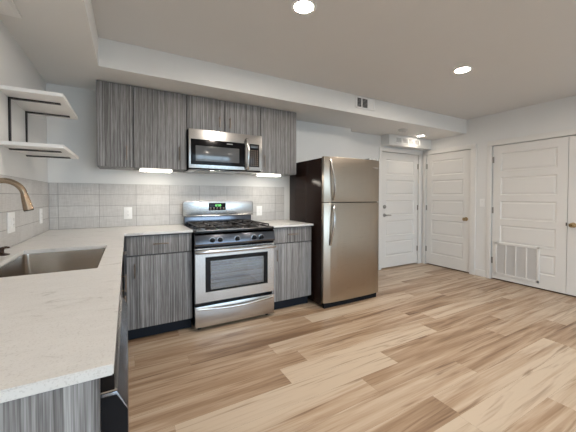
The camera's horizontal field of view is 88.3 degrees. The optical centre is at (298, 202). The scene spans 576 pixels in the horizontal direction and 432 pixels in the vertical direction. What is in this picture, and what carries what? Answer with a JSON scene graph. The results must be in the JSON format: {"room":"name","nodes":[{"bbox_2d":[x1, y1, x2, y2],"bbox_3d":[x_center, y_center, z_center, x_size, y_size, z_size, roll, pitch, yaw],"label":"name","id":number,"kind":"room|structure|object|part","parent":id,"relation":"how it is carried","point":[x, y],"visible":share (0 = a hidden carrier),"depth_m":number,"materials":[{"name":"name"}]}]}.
{"room":"kitchen","nodes":[
{"label":"kitchen","id":0,"kind":"room"},
{"bbox_2d":[0,19,47,248],"bbox_3d":[-0.679,-0.024,-0.174,0.120,2.587,7.000,-1,1,-30],"label":"wall","id":1,"kind":"structure","parent":0,"point":[16,69],"depth_m":1.94,"materials":[{"name":"paint"}]},
{"bbox_2d":[0,175,48,248],"bbox_3d":[-1.537,0.059,1.441,0.008,0.421,2.772,-1,1,-30],"label":"wall tiles","id":2,"kind":"structure","parent":1,"relation":"attached to","point":[27,223],"depth_m":1.98,"materials":[{"name":"grey tile"}]},
{"bbox_2d":[7,212,14,233],"bbox_3d":[-1.719,0.118,1.775,0.010,0.122,0.118,-1,1,-30],"label":"switch plate","id":3,"kind":"object","parent":2,"relation":"attached to","point":[11,215],"visible":1,"depth_m":1.76,"materials":[{"name":"white plastic"}]},
{"bbox_2d":[12,216,14,227],"bbox_3d":[-1.729,0.118,1.796,0.004,0.068,0.034,-1,1,-30],"label":"receptacle","id":4,"kind":"object","parent":3,"relation":"attached to","point":[13,217],"depth_m":1.79,"materials":[{"name":"grey plastic"}]},
{"bbox_2d":[39,209,42,223],"bbox_3d":[-2.072,0.108,2.385,0.010,0.118,0.072,-1,1,-30],"label":"electrical outlet","id":5,"kind":"object","parent":2,"relation":"attached to","point":[40,210],"visible":1,"depth_m":2.36,"materials":[{"name":"white plastic"}]},
{"bbox_2d":[8,97,61,152],"bbox_3d":[-1.639,-0.478,1.849,0.247,0.314,0.032,-1,1,-30],"label":"shelf bracket","id":6,"kind":"object","parent":1,"relation":"attached to","point":[9,98],"visible":0.84,"depth_m":1.80,"materials":[{"name":"black metal"}]},
{"bbox_3d":[-1.639,-0.631,1.846,0.247,0.007,0.032,-1,1,-30],"label":"arm","id":7,"kind":"part","parent":6,"relation":"part of","materials":[{"name":"black metal"}]},
{"bbox_3d":[-1.639,-0.324,1.852,0.247,0.007,0.032,-1,1,-30],"label":"arm","id":8,"kind":"part","parent":6,"relation":"part of","materials":[{"name":"black metal"}]},
{"bbox_2d":[0,85,77,119],"bbox_3d":[-1.691,-0.648,1.974,0.286,0.021,0.620,-1,1,-30],"label":"floating shelf","id":9,"kind":"object","parent":1,"relation":"attached to","point":[65,108],"visible":0.86,"depth_m":1.86,"materials":[{"name":"white laminate"}]},
{"bbox_2d":[0,140,78,158],"bbox_3d":[-1.691,-0.341,1.980,0.286,0.021,0.620,-1,1,-30],"label":"floating shelf","id":10,"kind":"object","parent":1,"relation":"attached to","point":[66,152],"visible":0.85,"depth_m":1.79,"materials":[{"name":"white laminate"}]},
{"bbox_2d":[25,111,70,158],"bbox_3d":[-1.813,-0.484,2.150,0.247,0.314,0.032,-1,1,-30],"label":"shelf bracket","id":11,"kind":"object","parent":1,"relation":"attached to","point":[26,112],"visible":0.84,"depth_m":2.11,"materials":[{"name":"black metal"}]},
{"bbox_3d":[-1.813,-0.638,2.147,0.247,0.007,0.032,-1,1,-30],"label":"arm","id":12,"kind":"part","parent":11,"relation":"part of","materials":[{"name":"black metal"}]},
{"bbox_3d":[-1.814,-0.331,2.153,0.247,0.007,0.032,-1,1,-30],"label":"arm","id":13,"kind":"part","parent":11,"relation":"part of","materials":[{"name":"black metal"}]},
{"bbox_2d":[46,83,350,297],"bbox_3d":[-0.804,-0.104,3.634,3.475,2.587,0.280,-1,1,-30],"label":"wall","id":14,"kind":"structure","parent":0,"point":[313,140],"depth_m":2.93,"materials":[{"name":"paint"}]},
{"bbox_2d":[96,80,133,169],"bbox_3d":[-1.689,-0.688,2.738,0.279,0.738,0.362,-1,1,-30],"label":"upper cabinet","id":15,"kind":"object","parent":14,"relation":"attached to","point":[114,101],"visible":1,"depth_m":2.61,"materials":[{"name":"grey laminate"}]},
{"bbox_2d":[133,86,186,171],"bbox_3d":[-1.370,-0.691,2.922,0.455,0.738,0.362,-1,1,-30],"label":"upper cabinet","id":16,"kind":"object","parent":14,"relation":"attached to","point":[159,117],"visible":0.98,"depth_m":2.79,"materials":[{"name":"grey laminate"}]},
{"bbox_2d":[139,168,172,172],"bbox_3d":[-1.360,-0.307,2.825,0.283,0.026,0.086,-1,1,-30],"label":"light","id":17,"kind":"object","parent":16,"relation":"attached to","point":[140,169],"visible":1,"depth_m":2.80,"materials":[{"name":"white plastic"}]},
{"bbox_2d":[49,183,283,229],"bbox_3d":[-1.209,0.022,3.236,2.357,0.421,0.008,-1,1,-30],"label":"wall tiles","id":18,"kind":"structure","parent":14,"relation":"attached to","point":[71,205],"depth_m":2.99,"materials":[{"name":"grey tile"}]},
{"bbox_2d":[124,207,131,218],"bbox_3d":[-1.697,0.104,2.946,0.072,0.118,0.010,-1,1,-30],"label":"electrical outlet","id":19,"kind":"object","parent":18,"relation":"attached to","point":[127,210],"visible":1,"depth_m":2.94,"materials":[{"name":"white plastic"}]},
{"bbox_2d":[257,206,261,215],"bbox_3d":[-0.485,0.100,3.646,0.072,0.118,0.010,-1,1,-30],"label":"electrical outlet","id":20,"kind":"object","parent":18,"relation":"attached to","point":[259,208],"visible":1,"depth_m":3.64,"materials":[{"name":"white plastic"}]},
{"bbox_2d":[186,95,259,135],"bbox_3d":[-0.837,-0.897,3.225,0.774,0.338,0.362,-1,1,-30],"label":"upper cabinet","id":21,"kind":"object","parent":14,"relation":"attached to","point":[202,113],"visible":0.79,"depth_m":3.08,"materials":[{"name":"grey laminate"}]},
{"bbox_3d":[-0.940,-0.892,3.006,0.369,0.331,0.019,-1,1,-30],"label":"door","id":22,"kind":"part","parent":21,"relation":"part of","materials":[{"name":"grey laminate"}]},
{"bbox_2d":[183,128,261,174],"bbox_3d":[-0.814,-0.520,3.189,0.760,0.406,0.461,-1,1,-30],"label":"microwave","id":23,"kind":"object","parent":21,"relation":"attached to","point":[208,152],"visible":0.97,"depth_m":3.02,"materials":[{"name":"silver metal"}]},
{"bbox_3d":[-0.806,-0.499,2.998,0.546,0.248,0.007,-1,1,-30],"label":"door","id":24,"kind":"part","parent":23,"relation":"part of","materials":[{"name":"black glass"}]},
{"bbox_3d":[-0.536,-0.510,3.121,0.031,0.347,0.066,-1,1,-30],"label":"handle","id":25,"kind":"part","parent":23,"relation":"part of","materials":[{"name":"silver metal"}]},
{"bbox_3d":[-0.479,-0.504,3.187,0.114,0.243,0.006,-1,1,-30],"label":"control panel","id":26,"kind":"part","parent":23,"relation":"part of","materials":[{"name":"black ceramic"}]},
{"bbox_3d":[-0.605,-0.896,3.200,0.392,0.331,0.019,-1,1,-30],"label":"door","id":27,"kind":"part","parent":21,"relation":"part of","materials":[{"name":"grey laminate"}]},
{"bbox_2d":[255,107,295,175],"bbox_3d":[-0.301,-0.702,3.540,0.463,0.738,0.362,-1,1,-30],"label":"upper cabinet","id":28,"kind":"object","parent":14,"relation":"attached to","point":[277,127],"visible":0.84,"depth_m":3.41,"materials":[{"name":"grey laminate"}]},
{"bbox_2d":[256,173,280,176],"bbox_3d":[-0.345,-0.317,3.411,0.280,0.026,0.086,-1,1,-30],"label":"light","id":29,"kind":"object","parent":28,"relation":"attached to","point":[260,174],"visible":0.85,"depth_m":3.37,"materials":[{"name":"white plastic"}]},
{"bbox_2d":[257,174,279,176],"bbox_3d":[-0.344,-0.312,3.408,0.260,0.016,0.078,-1,1,-30],"label":"diffuser","id":30,"kind":"object","parent":29,"relation":"attached to","point":[273,175],"depth_m":3.38,"materials":[{"name":"beige plastic"}]},
{"bbox_2d":[0,0,466,139],"bbox_3d":[1.665,-1.132,1.157,5.289,0.222,6.760,-1,1,-30],"label":"ceiling","id":31,"kind":"structure","parent":0,"point":[118,62],"depth_m":2.61,"materials":[{"name":"paint"}]},
{"bbox_2d":[0,0,21,18],"bbox_3d":[-1.454,-1.023,1.398,0.103,0.017,0.535,-1,1,-30],"label":"ceiling vent","id":32,"kind":"object","parent":31,"relation":"in","point":[7,7],"visible":1,"depth_m":1.56,"materials":[{"name":"white plastic"}]},
{"bbox_2d":[356,96,374,110],"bbox_3d":[0.817,-1.214,3.633,0.300,0.143,0.010,-1,1,-30],"label":"ceiling vent","id":33,"kind":"object","parent":31,"relation":"in","point":[361,102],"visible":1,"depth_m":3.63,"materials":[{"name":"white plastic"}]},
{"bbox_3d":[0.895,-1.215,3.678,0.083,0.107,0.010,-1,1,-30],"label":"damper plate","id":34,"kind":"part","parent":33,"relation":"part of","materials":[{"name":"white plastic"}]},
{"bbox_2d":[398,128,407,131],"bbox_3d":[1.551,-1.069,4.414,0.132,0.042,0.132,-1,1,-30],"label":"smoke detector","id":35,"kind":"object","parent":31,"relation":"attached to","point":[402,129],"visible":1,"depth_m":4.37,"materials":[{"name":"plastic"}]},
{"bbox_2d":[381,134,430,150],"bbox_3d":[1.854,-1.020,5.063,1.053,0.164,0.189,-1,1,-30],"label":"box","id":36,"kind":"object","parent":31,"relation":"attached to","point":[389,140],"visible":1,"depth_m":4.94,"materials":[{"name":"paint"}]},
{"bbox_3d":[1.824,-1.024,4.942,0.610,0.110,0.010,-1,1,-30],"label":"register frame","id":37,"kind":"part","parent":36,"relation":"part of","materials":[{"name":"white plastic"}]},
{"bbox_2d":[91,0,575,119],"bbox_3d":[1.665,-1.291,1.153,5.289,0.100,6.760,-1,1,-30],"label":"ceiling","id":38,"kind":"structure","parent":0,"point":[519,53],"depth_m":2.32,"materials":[{"name":"paint"}]},
{"bbox_2d":[291,0,316,14],"bbox_3d":[0.033,-1.257,1.907,0.164,0.006,0.164,-1,1,-30],"label":"recessed light","id":39,"kind":"object","parent":38,"relation":"in","point":[301,7],"visible":1,"depth_m":1.90,"materials":[{"name":"white plastic"}]},
{"bbox_2d":[453,66,471,73],"bbox_3d":[1.577,-1.274,2.853,0.164,0.006,0.164,-1,1,-30],"label":"recessed light","id":40,"kind":"object","parent":38,"relation":"in","point":[464,69],"visible":1,"depth_m":2.85,"materials":[{"name":"white plastic"}]},
{"bbox_2d":[128,263,575,431],"bbox_3d":[1.660,1.235,1.206,5.489,0.080,6.960,-1,1,-30],"label":"floor","id":41,"kind":"structure","parent":0,"point":[436,348],"depth_m":2.11,"materials":[{"name":"brown wood"}]},
{"bbox_2d":[0,378,100,431],"bbox_3d":[-0.603,0.761,0.408,0.556,0.894,0.018,-1,1,-30],"label":"end panel","id":42,"kind":"object","parent":41,"relation":"on","point":[77,407],"visible":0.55,"depth_m":0.50,"materials":[{"name":"grey laminate"}]},
{"bbox_2d":[100,285,128,431],"bbox_3d":[-0.737,0.755,0.704,0.583,0.891,0.622,-1,1,-30],"label":"dishwasher","id":43,"kind":"object","parent":41,"relation":"on","point":[114,388],"visible":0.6,"depth_m":0.57,"materials":[{"name":"black metal"}]},
{"bbox_3d":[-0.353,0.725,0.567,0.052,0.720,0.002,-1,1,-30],"label":"door","id":44,"kind":"part","parent":43,"relation":"part of","materials":[{"name":"black metal"}]},
{"bbox_2d":[121,251,126,294],"bbox_3d":[-1.526,0.725,2.042,0.593,0.894,0.475,-1,1,-30],"label":"base cabinet","id":45,"kind":"object","parent":41,"relation":"on","point":[125,252],"visible":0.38,"depth_m":2.03,"materials":[{"name":"grey laminate"}]},
{"bbox_3d":[-1.195,0.552,2.025,0.033,0.120,0.010,-1,1,-30],"label":"pull handle","id":46,"kind":"part","parent":45,"relation":"part of","materials":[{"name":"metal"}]},
{"bbox_2d":[124,232,191,339],"bbox_3d":[-1.339,0.709,2.803,0.533,0.894,0.651,-1,1,-30],"label":"base cabinet","id":47,"kind":"object","parent":41,"relation":"on","point":[157,267],"visible":0.94,"depth_m":2.55,"materials":[{"name":"grey laminate"}]},
{"bbox_3d":[-1.190,0.358,2.554,0.511,0.155,0.019,-1,1,-30],"label":"drawer","id":48,"kind":"part","parent":47,"relation":"part of","materials":[{"name":"grey laminate"}]},
{"bbox_3d":[-1.191,0.748,2.562,0.511,0.604,0.019,-1,1,-30],"label":"door","id":49,"kind":"part","parent":47,"relation":"part of","materials":[{"name":"grey laminate"}]},
{"bbox_2d":[182,200,275,329],"bbox_3d":[-0.734,0.565,3.070,0.788,1.172,0.736,-1,1,-30],"label":"gas range","id":50,"kind":"object","parent":41,"relation":"on","point":[233,255],"visible":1,"depth_m":2.87,"materials":[{"name":"silver metal"}]},
{"bbox_3d":[-0.905,0.044,3.294,0.187,0.080,0.006,-1,1,-30],"label":"display panel","id":51,"kind":"part","parent":50,"relation":"part of","materials":[{"name":"black plastic"}]},
{"bbox_2d":[184,220,273,233],"bbox_3d":[-0.737,0.234,3.069,0.772,0.062,0.608,-1,1,-30],"label":"cooktop","id":52,"kind":"object","parent":50,"relation":"in","point":[198,226],"depth_m":2.93,"materials":[{"name":"black metal"}]},
{"bbox_3d":[-0.594,1.024,2.836,0.772,0.190,0.044,-1,1,-30],"label":"storage drawer","id":53,"kind":"part","parent":50,"relation":"part of","materials":[{"name":"silver metal"}]},
{"bbox_3d":[-0.589,0.329,2.814,0.772,0.112,0.060,-1,1,-30],"label":"control panel","id":54,"kind":"part","parent":50,"relation":"part of","materials":[{"name":"metal"}]},
{"bbox_2d":[194,242,275,303],"bbox_3d":[-0.716,0.647,3.041,0.788,0.494,0.664,-1,1,-30],"label":"oven","id":55,"kind":"object","parent":50,"relation":"in","point":[222,272],"depth_m":2.86,"materials":[{"name":"silver metal"}]},
{"bbox_2d":[272,226,310,309],"bbox_3d":[-0.217,0.698,3.451,0.490,0.894,0.651,-1,1,-30],"label":"base cabinet","id":56,"kind":"object","parent":41,"relation":"on","point":[292,251],"visible":0.73,"depth_m":3.21,"materials":[{"name":"grey laminate"}]},
{"bbox_2d":[251,220,313,227],"bbox_3d":[-0.212,0.240,3.442,0.499,0.020,0.642,-1,1,-30],"label":"countertop","id":57,"kind":"structure","parent":56,"relation":"on","point":[276,223],"depth_m":3.31,"materials":[{"name":"white stone"}]},
{"bbox_3d":[-0.073,0.347,3.199,0.480,0.155,0.019,-1,1,-30],"label":"drawer","id":58,"kind":"part","parent":56,"relation":"part of","materials":[{"name":"grey laminate"}]},
{"bbox_2d":[290,156,378,308],"bbox_3d":[0.442,0.307,3.674,0.806,1.668,0.854,-1,1,-30],"label":"refrigerator","id":59,"kind":"object","parent":41,"relation":"on","point":[339,196],"visible":0.98,"depth_m":3.33,"materials":[{"name":"silver metal"}]},
{"bbox_3d":[0.366,0.242,3.181,0.057,0.445,0.074,-1,1,-30],"label":"handle","id":60,"kind":"part","parent":59,"relation":"part of","materials":[{"name":"silver metal"}]},
{"bbox_3d":[0.367,-0.246,3.171,0.052,0.449,0.079,-1,1,-30],"label":"handle","id":61,"kind":"part","parent":59,"relation":"part of","materials":[{"name":"silver metal"}]},
{"bbox_3d":[0.611,0.542,3.386,0.806,1.086,0.066,-1,1,-30],"label":"door","id":62,"kind":"part","parent":59,"relation":"part of","materials":[{"name":"silver metal"}]},
{"bbox_3d":[0.613,-0.254,3.369,0.806,0.490,0.066,-1,1,-30],"label":"freezer door","id":63,"kind":"part","parent":59,"relation":"part of","materials":[{"name":"silver metal"}]},
{"bbox_3d":[-1.156,0.739,1.401,0.593,0.894,0.995,-1,1,-30],"label":"cabinet","id":64,"kind":"object","parent":41,"relation":"on","visible":0},
{"bbox_2d":[0,224,192,402],"bbox_3d":[-1.052,0.275,1.723,1.110,0.020,2.778,-1,1,-30],"label":"countertop","id":65,"kind":"structure","parent":64,"relation":"on","point":[58,330],"depth_m":0.76,"materials":[{"name":"white stone"}]},
{"bbox_2d":[0,246,9,255],"bbox_3d":[-1.518,0.247,1.513,0.064,0.043,0.064,-1,1,-30],"label":"soap dispenser","id":66,"kind":"object","parent":65,"relation":"on","point":[2,253],"visible":1,"depth_m":1.51,"materials":[{"name":"brown metal"}]},
{"bbox_2d":[0,178,33,211],"bbox_3d":[-1.336,0.080,1.355,0.207,0.384,0.120,-1,1,-30],"label":"kitchen faucet","id":67,"kind":"object","parent":65,"relation":"on","point":[27,205],"visible":1,"depth_m":1.35,"materials":[{"name":"brown metal"}]},
{"bbox_3d":[-1.322,0.021,1.327,0.167,0.264,0.025,-1,1,-30],"label":"spout","id":68,"kind":"part","parent":67,"relation":"part of","materials":[{"name":"brown metal"}]},
{"bbox_2d":[0,248,105,277],"bbox_3d":[-1.185,0.398,1.446,0.423,0.213,0.711,-1,1,-30],"label":"sink","id":69,"kind":"object","parent":65,"relation":"in","point":[49,262],"visible":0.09,"depth_m":1.70,"materials":[{"name":"metal"}]},
{"bbox_2d":[351,132,422,262],"bbox_3d":[1.498,-0.130,5.056,1.934,2.587,0.120,-1,1,-30],"label":"wall","id":70,"kind":"structure","parent":0,"point":[363,146],"depth_m":4.76,"materials":[{"name":"paint"}]},
{"bbox_2d":[378,147,420,269],"bbox_3d":[1.749,0.095,5.171,1.042,2.034,0.169,-1,1,-30],"label":"door","id":71,"kind":"structure","parent":70,"relation":"in","point":[399,174],"depth_m":5.14,"materials":[{"name":"white paint"}]},
{"bbox_2d":[422,95,575,277],"bbox_3d":[4.034,-0.071,2.481,0.120,2.587,6.880,-1,1,-30],"label":"wall","id":72,"kind":"structure","parent":0,"point":[559,114],"depth_m":4.38,"materials":[{"name":"paint"}]},
{"bbox_2d":[422,144,476,274],"bbox_3d":[2.526,0.097,5.018,0.184,2.038,0.951,-1,1,-30],"label":"door","id":73,"kind":"structure","parent":72,"relation":"in","point":[449,205],"depth_m":4.96,"materials":[{"name":"white paint"}]},
{"bbox_2d":[475,269,485,276],"bbox_3d":[2.778,1.077,4.541,0.014,0.100,0.156,-1,1,-30],"label":"baseboard","id":74,"kind":"structure","parent":72,"relation":"attached to","point":[478,272],"depth_m":4.53,"materials":[{"name":"white paint"}]},
{"bbox_2d":[480,199,484,206],"bbox_3d":[2.789,0.003,4.506,0.010,0.118,0.072,-1,1,-30],"label":"light switch","id":75,"kind":"object","parent":72,"relation":"attached to","point":[482,201],"visible":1,"depth_m":4.50,"materials":[{"name":"white plastic"}]},
{"bbox_2d":[485,128,575,293],"bbox_3d":[3.310,0.126,3.647,0.062,2.041,1.877,-1,1,-30],"label":"door","id":76,"kind":"structure","parent":72,"relation":"in","point":[527,219],"depth_m":3.98,"materials":[{"name":"white paint"}]},
{"bbox_2d":[494,242,539,282],"bbox_3d":[3.020,0.816,4.126,0.014,0.470,0.545,-1,1,-30],"label":"return air grille","id":77,"kind":"object","parent":76,"relation":"attached to","point":[518,261],"depth_m":4.11,"materials":[{"name":"white metal"}]},
{"bbox_2d":[566,135,575,295],"bbox_3d":[3.507,0.167,3.254,0.116,1.940,0.873,-1,1,-30],"label":"door","id":78,"kind":"structure","parent":72,"relation":"in","point":[571,226],"depth_m":3.60,"materials":[{"name":"white paint"}]},
{"bbox_3d":[3.297,0.273,3.576,0.074,0.062,0.062,-1,1,-30],"label":"knob","id":79,"kind":"part","parent":78,"relation":"part of","materials":[{"name":"gold metal"}]}
]}

